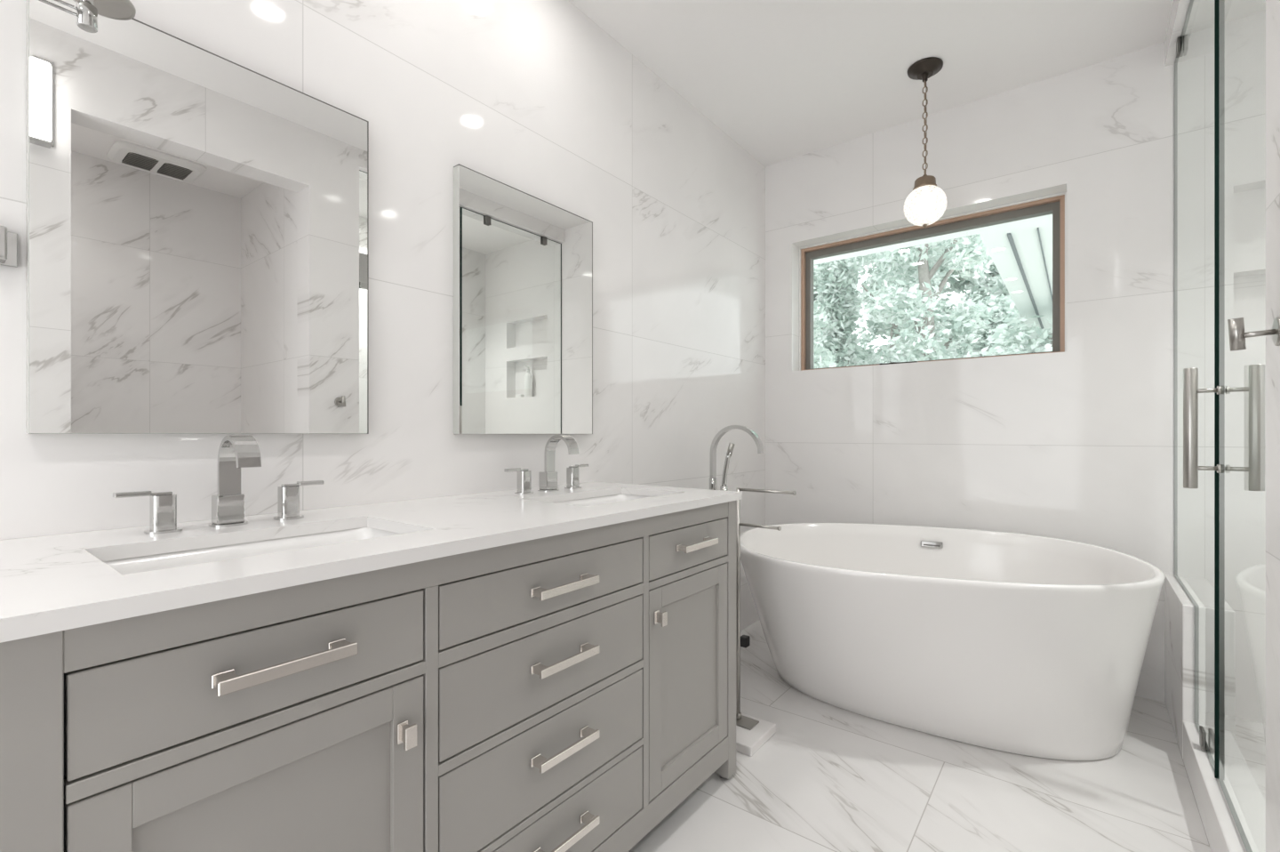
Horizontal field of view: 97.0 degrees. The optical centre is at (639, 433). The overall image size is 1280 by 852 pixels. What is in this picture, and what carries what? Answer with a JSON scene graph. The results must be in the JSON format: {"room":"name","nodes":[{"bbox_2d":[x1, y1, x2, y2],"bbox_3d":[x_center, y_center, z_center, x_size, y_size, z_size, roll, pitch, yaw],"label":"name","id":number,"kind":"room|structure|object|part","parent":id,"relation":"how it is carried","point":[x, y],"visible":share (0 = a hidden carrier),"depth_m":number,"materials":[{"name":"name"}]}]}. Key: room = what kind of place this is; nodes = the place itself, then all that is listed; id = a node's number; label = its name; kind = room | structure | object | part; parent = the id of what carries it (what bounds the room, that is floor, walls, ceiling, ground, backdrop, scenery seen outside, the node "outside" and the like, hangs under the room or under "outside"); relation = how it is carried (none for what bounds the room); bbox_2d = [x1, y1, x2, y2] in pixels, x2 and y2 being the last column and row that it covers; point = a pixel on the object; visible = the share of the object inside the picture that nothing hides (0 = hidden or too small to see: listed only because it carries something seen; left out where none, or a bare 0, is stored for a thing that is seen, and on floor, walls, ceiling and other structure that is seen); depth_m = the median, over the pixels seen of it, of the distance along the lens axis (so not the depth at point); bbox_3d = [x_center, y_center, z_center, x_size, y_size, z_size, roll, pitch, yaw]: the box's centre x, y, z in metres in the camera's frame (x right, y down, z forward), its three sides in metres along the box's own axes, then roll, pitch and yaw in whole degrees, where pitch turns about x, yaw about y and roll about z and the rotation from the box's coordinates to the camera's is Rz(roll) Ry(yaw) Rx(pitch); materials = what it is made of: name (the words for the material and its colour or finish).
{"room":"bathroom","nodes":[
{"label":"bathroom","id":0,"kind":"room"},
{"bbox_2d":[0,0,765,630],"bbox_3d":[-0.696,-0.244,1.580,0.150,2.608,4.940,0,0,38],"label":"wall","id":1,"kind":"structure","parent":0,"point":[535,98],"depth_m":1.66,"materials":[{"name":"tile"}]},
{"bbox_2d":[0,225,18,267],"bbox_3d":[-1.070,-0.316,0.938,0.044,0.061,0.057,0,0,38],"label":"wall bracket","id":2,"kind":"object","parent":1,"relation":"attached to","point":[9,241],"visible":1,"depth_m":0.96,"materials":[{"name":"silver metal"}]},
{"bbox_2d":[38,0,135,32],"bbox_3d":[-0.564,-0.968,0.503,0.068,1.158,0.176,0,0,38],"label":"wall lamp","id":3,"kind":"object","parent":1,"relation":"attached to","point":[87,11],"visible":1,"depth_m":0.55,"materials":[{"name":"silver metal"}]},
{"bbox_3d":[-0.576,-0.399,0.487,0.003,0.003,0.135,0,0,38],"label":"arm","id":4,"kind":"part","parent":3,"relation":"part of","materials":[{"name":"silver metal"}]},
{"bbox_3d":[-0.576,-0.405,0.487,0.003,0.003,0.135,0,0,38],"label":"arm","id":5,"kind":"part","parent":3,"relation":"part of","materials":[{"name":"silver metal"}]},
{"bbox_3d":[-0.532,-0.978,0.545,0.068,1.138,0.068,0,0,38],"label":"drop rod","id":6,"kind":"part","parent":3,"relation":"part of","materials":[{"name":"silver metal"}]},
{"bbox_2d":[26,0,368,433],"bbox_3d":[-0.873,-0.393,1.203,0.030,0.785,0.584,0,0,38],"label":"wall mirror","id":7,"kind":"object","parent":1,"relation":"attached to","point":[197,219],"visible":1,"depth_m":1.13,"materials":[{"name":"grey mirror"}]},
{"bbox_2d":[453,163,592,433],"bbox_3d":[-0.359,-0.388,1.865,0.030,0.778,0.568,0,0,38],"label":"wall mirror","id":8,"kind":"object","parent":1,"relation":"attached to","point":[523,262],"visible":1,"depth_m":1.80,"materials":[{"name":"grey mirror"}]},
{"bbox_2d":[453,165,458,433],"bbox_3d":[-0.360,-0.388,1.865,0.028,0.777,0.566,0,0,38],"label":"frame","id":9,"kind":"structure","parent":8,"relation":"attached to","point":[455,168],"depth_m":1.64,"materials":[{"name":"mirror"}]},
{"bbox_2d":[568,0,1265,166],"bbox_3d":[0.417,-1.608,0.714,2.970,0.120,4.940,0,0,38],"label":"ceiling","id":10,"kind":"structure","parent":0,"point":[785,80],"depth_m":2.28,"materials":[{"name":"paint"}]},
{"bbox_2d":[903,56,946,227],"bbox_3d":[1.205,-1.210,2.395,0.165,0.677,0.165,0,0,38],"label":"pendant lamp","id":11,"kind":"object","parent":10,"relation":"hanging from","point":[926,197],"visible":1,"depth_m":2.36,"materials":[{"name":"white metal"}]},
{"bbox_3d":[1.205,-0.960,2.395,0.165,0.154,0.165,0,0,38],"label":"lamp shade","id":12,"kind":"part","parent":11,"relation":"part of","materials":[{"name":"white glass"}]},
{"bbox_3d":[1.205,-1.292,2.395,0.016,0.406,0.016,0,0,-7],"label":"chain","id":13,"kind":"part","parent":11,"relation":"part of","materials":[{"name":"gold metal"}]},
{"bbox_2d":[628,619,1265,851],"bbox_3d":[0.417,1.120,0.714,2.970,0.120,4.940,0,0,38],"label":"floor","id":14,"kind":"structure","parent":0,"point":[829,778],"depth_m":1.67,"materials":[{"name":"tile"}]},
{"bbox_2d":[0,500,735,851],"bbox_3d":[-0.392,0.632,1.329,0.631,0.856,1.527,0,0,38],"label":"vanity cabinet","id":15,"kind":"object","parent":14,"relation":"on","point":[568,692],"visible":0.97,"depth_m":0.90,"materials":[{"name":"grey wood"}]},
{"bbox_3d":[-0.642,0.626,0.590,0.051,0.844,0.053,0,0,38],"label":"leg","id":16,"kind":"part","parent":15,"relation":"part of","materials":[{"name":"grey paint"}]},
{"bbox_3d":[-0.487,0.312,0.767,0.021,0.113,0.411,0,0,38],"label":"drawer","id":17,"kind":"part","parent":15,"relation":"part of","materials":[{"name":"grey paint"}]},
{"bbox_3d":[-0.487,0.654,0.767,0.021,0.521,0.411,0,0,38],"label":"door","id":18,"kind":"part","parent":15,"relation":"part of","materials":[{"name":"grey paint"}]},
{"bbox_3d":[-0.489,0.654,0.769,0.008,0.423,0.313,0,0,38],"label":"door panel","id":19,"kind":"part","parent":15,"relation":"part of","materials":[{"name":"grey paint"}]},
{"bbox_3d":[-0.465,0.305,0.750,0.036,0.017,0.165,0,0,38],"label":"handle","id":20,"kind":"part","parent":15,"relation":"part of","materials":[{"name":"silver metal"}]},
{"bbox_2d":[0,481,742,642],"bbox_3d":[-0.401,0.192,1.334,0.614,0.023,1.550,0,0,38],"label":"countertop","id":21,"kind":"structure","parent":15,"relation":"on","point":[55,582],"depth_m":0.93,"materials":[{"name":"stone"}]},
{"bbox_2d":[112,435,323,534],"bbox_3d":[-0.778,0.092,1.097,0.145,0.176,0.345,0,0,38],"label":"faucet","id":22,"kind":"object","parent":21,"relation":"on","point":[236,452],"visible":1,"depth_m":1.10,"materials":[{"name":"silver metal"}]},
{"bbox_3d":[-0.893,0.107,1.019,0.018,0.009,0.080,0,0,38],"label":"lever","id":23,"kind":"part","parent":22,"relation":"part of","materials":[{"name":"silver metal"}]},
{"bbox_3d":[-0.875,0.146,1.041,0.048,0.068,0.052,0,0,38],"label":"handle","id":24,"kind":"part","parent":22,"relation":"part of","materials":[{"name":"silver metal"}]},
{"bbox_3d":[-0.816,0.148,1.122,0.038,0.056,0.046,0,0,38],"label":"spout","id":25,"kind":"part","parent":22,"relation":"part of","materials":[{"name":"silver metal"}]},
{"bbox_3d":[-0.815,0.178,1.122,0.056,0.004,0.060,0,0,38],"label":"plate","id":26,"kind":"part","parent":22,"relation":"part of","materials":[{"name":"silver metal"}]},
{"bbox_3d":[-0.768,0.064,1.085,0.115,0.122,0.037,0,0,38],"label":"spout","id":27,"kind":"part","parent":22,"relation":"part of","materials":[{"name":"silver metal"}]},
{"bbox_3d":[-0.747,0.146,1.206,0.048,0.068,0.052,0,0,38],"label":"handle","id":28,"kind":"part","parent":22,"relation":"part of","materials":[{"name":"silver metal"}]},
{"bbox_3d":[-0.731,0.107,1.228,0.018,0.009,0.080,0,0,38],"label":"lever","id":29,"kind":"part","parent":22,"relation":"part of","materials":[{"name":"silver metal"}]},
{"bbox_2d":[102,526,400,575],"bbox_3d":[-0.628,0.276,0.979,0.309,0.145,0.489,0,0,38],"label":"undermount sink","id":30,"kind":"object","parent":21,"relation":"in","point":[134,564],"visible":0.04,"depth_m":1.04,"materials":[{"name":"white ceramic"}]},
{"bbox_2d":[504,434,588,494],"bbox_3d":[-0.253,0.092,1.772,0.145,0.176,0.345,0,0,38],"label":"faucet","id":31,"kind":"object","parent":21,"relation":"on","point":[548,479],"visible":1,"depth_m":1.78,"materials":[{"name":"silver metal"}]},
{"bbox_3d":[-0.369,0.107,1.694,0.018,0.009,0.080,0,0,38],"label":"lever","id":32,"kind":"part","parent":31,"relation":"part of","materials":[{"name":"silver metal"}]},
{"bbox_3d":[-0.351,0.146,1.716,0.048,0.068,0.052,0,0,38],"label":"handle","id":33,"kind":"part","parent":31,"relation":"part of","materials":[{"name":"silver metal"}]},
{"bbox_3d":[-0.291,0.148,1.797,0.038,0.056,0.046,0,0,38],"label":"spout","id":34,"kind":"part","parent":31,"relation":"part of","materials":[{"name":"silver metal"}]},
{"bbox_3d":[-0.290,0.178,1.797,0.056,0.004,0.060,0,0,38],"label":"plate","id":35,"kind":"part","parent":31,"relation":"part of","materials":[{"name":"silver metal"}]},
{"bbox_3d":[-0.243,0.064,1.760,0.115,0.122,0.037,0,0,38],"label":"spout","id":36,"kind":"part","parent":31,"relation":"part of","materials":[{"name":"silver metal"}]},
{"bbox_3d":[-0.222,0.146,1.881,0.048,0.068,0.052,0,0,38],"label":"handle","id":37,"kind":"part","parent":31,"relation":"part of","materials":[{"name":"silver metal"}]},
{"bbox_3d":[-0.206,0.107,1.903,0.018,0.009,0.080,0,0,38],"label":"lever","id":38,"kind":"part","parent":31,"relation":"part of","materials":[{"name":"silver metal"}]},
{"bbox_2d":[555,493,654,505],"bbox_3d":[-0.097,0.276,1.662,0.309,0.145,0.489,0,0,38],"label":"undermount sink","id":39,"kind":"object","parent":21,"relation":"in","point":[620,497],"visible":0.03,"depth_m":1.85,"materials":[{"name":"white ceramic"}]},
{"bbox_3d":[-0.364,0.470,0.885,0.030,0.034,0.020,0,0,38],"label":"knob","id":40,"kind":"part","parent":15,"relation":"part of","materials":[{"name":"silver metal"}]},
{"bbox_3d":[-0.172,0.658,1.172,0.021,0.168,0.556,0,0,38],"label":"drawer","id":41,"kind":"part","parent":15,"relation":"part of","materials":[{"name":"grey paint"}]},
{"bbox_3d":[-0.172,0.472,1.172,0.021,0.156,0.556,0,0,38],"label":"drawer","id":42,"kind":"part","parent":15,"relation":"part of","materials":[{"name":"grey paint"}]},
{"bbox_3d":[-0.172,0.309,1.172,0.021,0.107,0.556,0,0,38],"label":"drawer","id":43,"kind":"part","parent":15,"relation":"part of","materials":[{"name":"grey paint"}]},
{"bbox_3d":[-0.150,0.640,1.155,0.036,0.017,0.165,0,0,38],"label":"handle","id":44,"kind":"part","parent":15,"relation":"part of","materials":[{"name":"silver metal"}]},
{"bbox_3d":[-0.150,0.460,1.155,0.036,0.017,0.165,0,0,38],"label":"handle","id":45,"kind":"part","parent":15,"relation":"part of","materials":[{"name":"silver metal"}]},
{"bbox_3d":[-0.150,0.310,1.155,0.036,0.017,0.165,0,0,38],"label":"handle","id":46,"kind":"part","parent":15,"relation":"part of","materials":[{"name":"silver metal"}]},
{"bbox_3d":[-0.150,0.824,1.155,0.036,0.017,0.165,0,0,38],"label":"handle","id":47,"kind":"part","parent":15,"relation":"part of","materials":[{"name":"silver metal"}]},
{"bbox_3d":[-0.172,0.839,1.172,0.021,0.152,0.556,0,0,38],"label":"drawer","id":48,"kind":"part","parent":15,"relation":"part of","materials":[{"name":"grey paint"}]},
{"bbox_3d":[0.051,0.462,1.419,0.030,0.034,0.020,0,0,38],"label":"knob","id":49,"kind":"part","parent":15,"relation":"part of","materials":[{"name":"silver metal"}]},
{"bbox_3d":[0.136,0.311,1.569,0.021,0.111,0.394,0,0,38],"label":"drawer","id":50,"kind":"part","parent":15,"relation":"part of","materials":[{"name":"grey paint"}]},
{"bbox_3d":[0.136,0.653,1.569,0.021,0.524,0.394,0,0,38],"label":"door","id":51,"kind":"part","parent":15,"relation":"part of","materials":[{"name":"grey paint"}]},
{"bbox_3d":[0.134,0.653,1.570,0.008,0.426,0.296,0,0,38],"label":"door panel","id":52,"kind":"part","parent":15,"relation":"part of","materials":[{"name":"grey paint"}]},
{"bbox_3d":[0.158,0.303,1.552,0.036,0.017,0.165,0,0,38],"label":"handle","id":53,"kind":"part","parent":15,"relation":"part of","materials":[{"name":"silver metal"}]},
{"bbox_3d":[0.264,0.626,1.754,0.051,0.844,0.050,0,0,38],"label":"leg","id":54,"kind":"part","parent":15,"relation":"part of","materials":[{"name":"grey paint"}]},
{"bbox_2d":[709,424,764,647],"bbox_3d":[0.404,0.511,2.493,0.290,1.098,0.102,0,0,38],"label":"tub filler","id":55,"kind":"object","parent":14,"relation":"on","point":[713,480],"visible":0.44,"depth_m":2.49,"materials":[{"name":"silver metal"}]},
{"bbox_3d":[0.422,0.081,2.484,0.251,0.238,0.030,0,0,38],"label":"spout","id":56,"kind":"part","parent":55,"relation":"part of","materials":[{"name":"silver metal"}]},
{"bbox_2d":[736,487,796,755],"bbox_3d":[0.398,0.626,1.955,0.255,0.868,0.195,0,0,38],"label":"towel stand","id":57,"kind":"object","parent":14,"relation":"on","point":[752,732],"visible":0.77,"depth_m":2.01,"materials":[{"name":"metal"}]},
{"bbox_3d":[0.366,1.026,2.021,0.095,0.005,0.070,0,0,38],"label":"mounting plate","id":58,"kind":"part","parent":57,"relation":"part of","materials":[{"name":"metal"}]},
{"bbox_3d":[0.417,0.325,1.994,0.165,0.015,0.015,0,0,38],"label":"arm","id":59,"kind":"part","parent":57,"relation":"part of","materials":[{"name":"metal"}]},
{"bbox_3d":[0.438,0.200,1.978,0.219,0.015,0.015,0,0,38],"label":"arm","id":60,"kind":"part","parent":57,"relation":"part of","materials":[{"name":"metal"}]},
{"bbox_2d":[740,522,1165,759],"bbox_3d":[1.083,0.748,2.198,1.405,0.625,1.153,0,0,38],"label":"freestanding bathtub","id":61,"kind":"object","parent":14,"relation":"on","point":[1028,644],"visible":0.97,"depth_m":1.85,"materials":[{"name":"white ceramic"}]},
{"bbox_2d":[765,10,1265,723],"bbox_3d":[1.857,-0.244,2.565,2.670,2.608,0.250,0,0,38],"label":"wall","id":62,"kind":"structure","parent":0,"point":[1076,444],"depth_m":2.42,"materials":[{"name":"tile"}]},
{"bbox_2d":[799,192,1066,370],"bbox_3d":[1.424,-0.711,2.912,1.235,0.722,0.135,0,0,38],"label":"window","id":63,"kind":"structure","parent":62,"relation":"in","point":[1055,204],"depth_m":2.80,"materials":[{"name":"brown wood"}]},
{"bbox_3d":[1.334,-0.359,2.926,0.182,0.019,0.041,0,0,29],"label":"crank handle","id":64,"kind":"part","parent":63,"relation":"part of","materials":[{"name":"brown metal"}]},
{"bbox_2d":[1164,0,1279,851],"bbox_3d":[0.735,-0.244,0.404,0.140,2.608,4.540,0,0,38],"label":"wall","id":65,"kind":"structure","parent":0,"point":[1180,8],"depth_m":1.00,"materials":[{"name":"tile"}]},
{"bbox_2d":[1183,0,1264,851],"bbox_3d":[1.351,-0.260,1.259,0.151,2.368,0.662,0,0,38],"label":"shower door","id":66,"kind":"structure","parent":65,"relation":"attached to","point":[1256,388],"depth_m":1.51,"materials":[{"name":"clear glass"}]},
{"bbox_3d":[1.520,-0.015,1.478,0.151,0.320,0.029,0,0,38],"label":"door handle","id":67,"kind":"part","parent":66,"relation":"part of","materials":[{"name":"metal"}]},
{"bbox_3d":[1.351,-0.262,1.258,0.010,2.364,0.654,0,0,38],"label":"door glass","id":68,"kind":"part","parent":66,"relation":"part of","materials":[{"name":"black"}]},
{"bbox_2d":[1183,720,1265,851],"bbox_3d":[1.486,0.995,1.394,0.110,0.130,1.045,0,0,38],"label":"shower curb","id":69,"kind":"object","parent":65,"relation":"attached to","point":[1221,830],"depth_m":1.48,"materials":[{"name":"stone"}]},
{"bbox_2d":[1174,0,1214,770],"bbox_3d":[1.826,-0.261,1.869,0.028,2.374,0.882,0,0,38],"label":"glass panel","id":70,"kind":"object","parent":69,"relation":"on","point":[1194,63],"visible":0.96,"depth_m":1.84,"materials":[{"name":"clear glass"}]},
{"bbox_2d":[1227,316,1279,351],"bbox_3d":[1.032,-0.170,0.952,0.062,0.056,0.048,0,0,38],"label":"robe hook","id":71,"kind":"object","parent":65,"relation":"attached to","point":[1236,334],"visible":1,"depth_m":0.95,"materials":[{"name":"metal"}]},
{"bbox_3d":[1.054,-0.169,0.935,0.007,0.048,0.048,0,0,38],"label":"wall plate","id":72,"kind":"part","parent":71,"relation":"part of","materials":[{"name":"metal"}]},
{"label":"outside","id":73,"kind":"structure","parent":0,"visible":0},
{"bbox_3d":[7.866,1.610,12.467,18.000,0.100,22.660,0,0,38],"label":"ground","id":74,"kind":"structure","parent":73,"visible":0},
{"bbox_2d":[813,281,847,367],"bbox_3d":[1.943,-1.492,8.132,2.018,6.126,2.096,0,0,2],"label":"tree","id":75,"kind":"object","parent":74,"relation":"on","point":[828,355],"visible":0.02,"depth_m":8.24,"materials":[{"name":"green plant"}]},
{"bbox_2d":[813,256,865,367],"bbox_3d":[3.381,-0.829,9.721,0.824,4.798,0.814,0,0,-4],"label":"tree","id":76,"kind":"object","parent":74,"relation":"on","point":[836,282],"visible":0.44,"depth_m":9.52,"materials":[{"name":"green plant"}]},
{"bbox_2d":[852,238,954,365],"bbox_3d":[5.026,-2.466,11.108,2.306,8.055,2.218,0,0,38],"label":"tree","id":77,"kind":"object","parent":74,"relation":"on","point":[868,355],"visible":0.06,"depth_m":11.09,"materials":[{"name":"green plant"}]},
{"bbox_2d":[861,233,999,363],"bbox_3d":[4.266,-1.777,8.371,1.978,6.675,2.020,0,0,38],"label":"tree","id":78,"kind":"object","parent":74,"relation":"on","point":[923,318],"visible":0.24,"depth_m":8.14,"materials":[{"name":"green plant"}]},
{"bbox_2d":[878,238,986,361],"bbox_3d":[7.173,-3.226,14.087,2.811,9.578,2.847,0,0,38],"label":"tree","id":79,"kind":"object","parent":74,"relation":"on","point":[956,286],"visible":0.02,"depth_m":13.75,"materials":[{"name":"green plant"}]},
{"bbox_2d":[958,233,999,357],"bbox_3d":[11.163,-4.439,17.392,2.642,12.005,2.664,0,0,38],"label":"tree","id":80,"kind":"object","parent":74,"relation":"on","point":[984,285],"visible":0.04,"depth_m":17.28,"materials":[{"name":"green plant"}]},
{"bbox_2d":[968,293,1020,356],"bbox_3d":[5.873,-0.366,9.361,0.869,3.892,0.859,0,0,38],"label":"tree","id":81,"kind":"object","parent":74,"relation":"on","point":[1006,309],"visible":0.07,"depth_m":9.18,"materials":[{"name":"green plant"}]},
{"bbox_2d":[989,275,1011,300],"bbox_3d":[10.361,-3.688,14.107,3.052,10.504,3.146,0,0,38],"label":"tree","id":82,"kind":"object","parent":74,"relation":"on","point":[999,288],"visible":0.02,"depth_m":14.21,"materials":[{"name":"green plant"}]},
{"bbox_2d":[978,313,1052,355],"bbox_3d":[4.700,0.108,6.507,1.523,3.005,1.511,0,0,4],"label":"tree","id":83,"kind":"object","parent":74,"relation":"on","point":[1020,342],"visible":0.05,"depth_m":6.51,"materials":[{"name":"green plant"}]},
{"bbox_2d":[1006,298,1032,344],"bbox_3d":[8.260,-2.687,10.815,2.534,8.508,2.557,0,0,-3],"label":"tree","id":84,"kind":"object","parent":74,"relation":"on","point":[1015,308],"visible":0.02,"depth_m":10.82,"materials":[{"name":"green plant"}]},
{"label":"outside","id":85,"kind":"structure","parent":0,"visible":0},
{"bbox_2d":[813,214,1052,338],"bbox_3d":[3.833,-1.510,6.710,5.700,0.140,8.700,0,0,38],"label":"eave","id":86,"kind":"object","parent":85,"point":[1020,251],"visible":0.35,"depth_m":4.64,"materials":[{"name":"white paint"}]}
]}

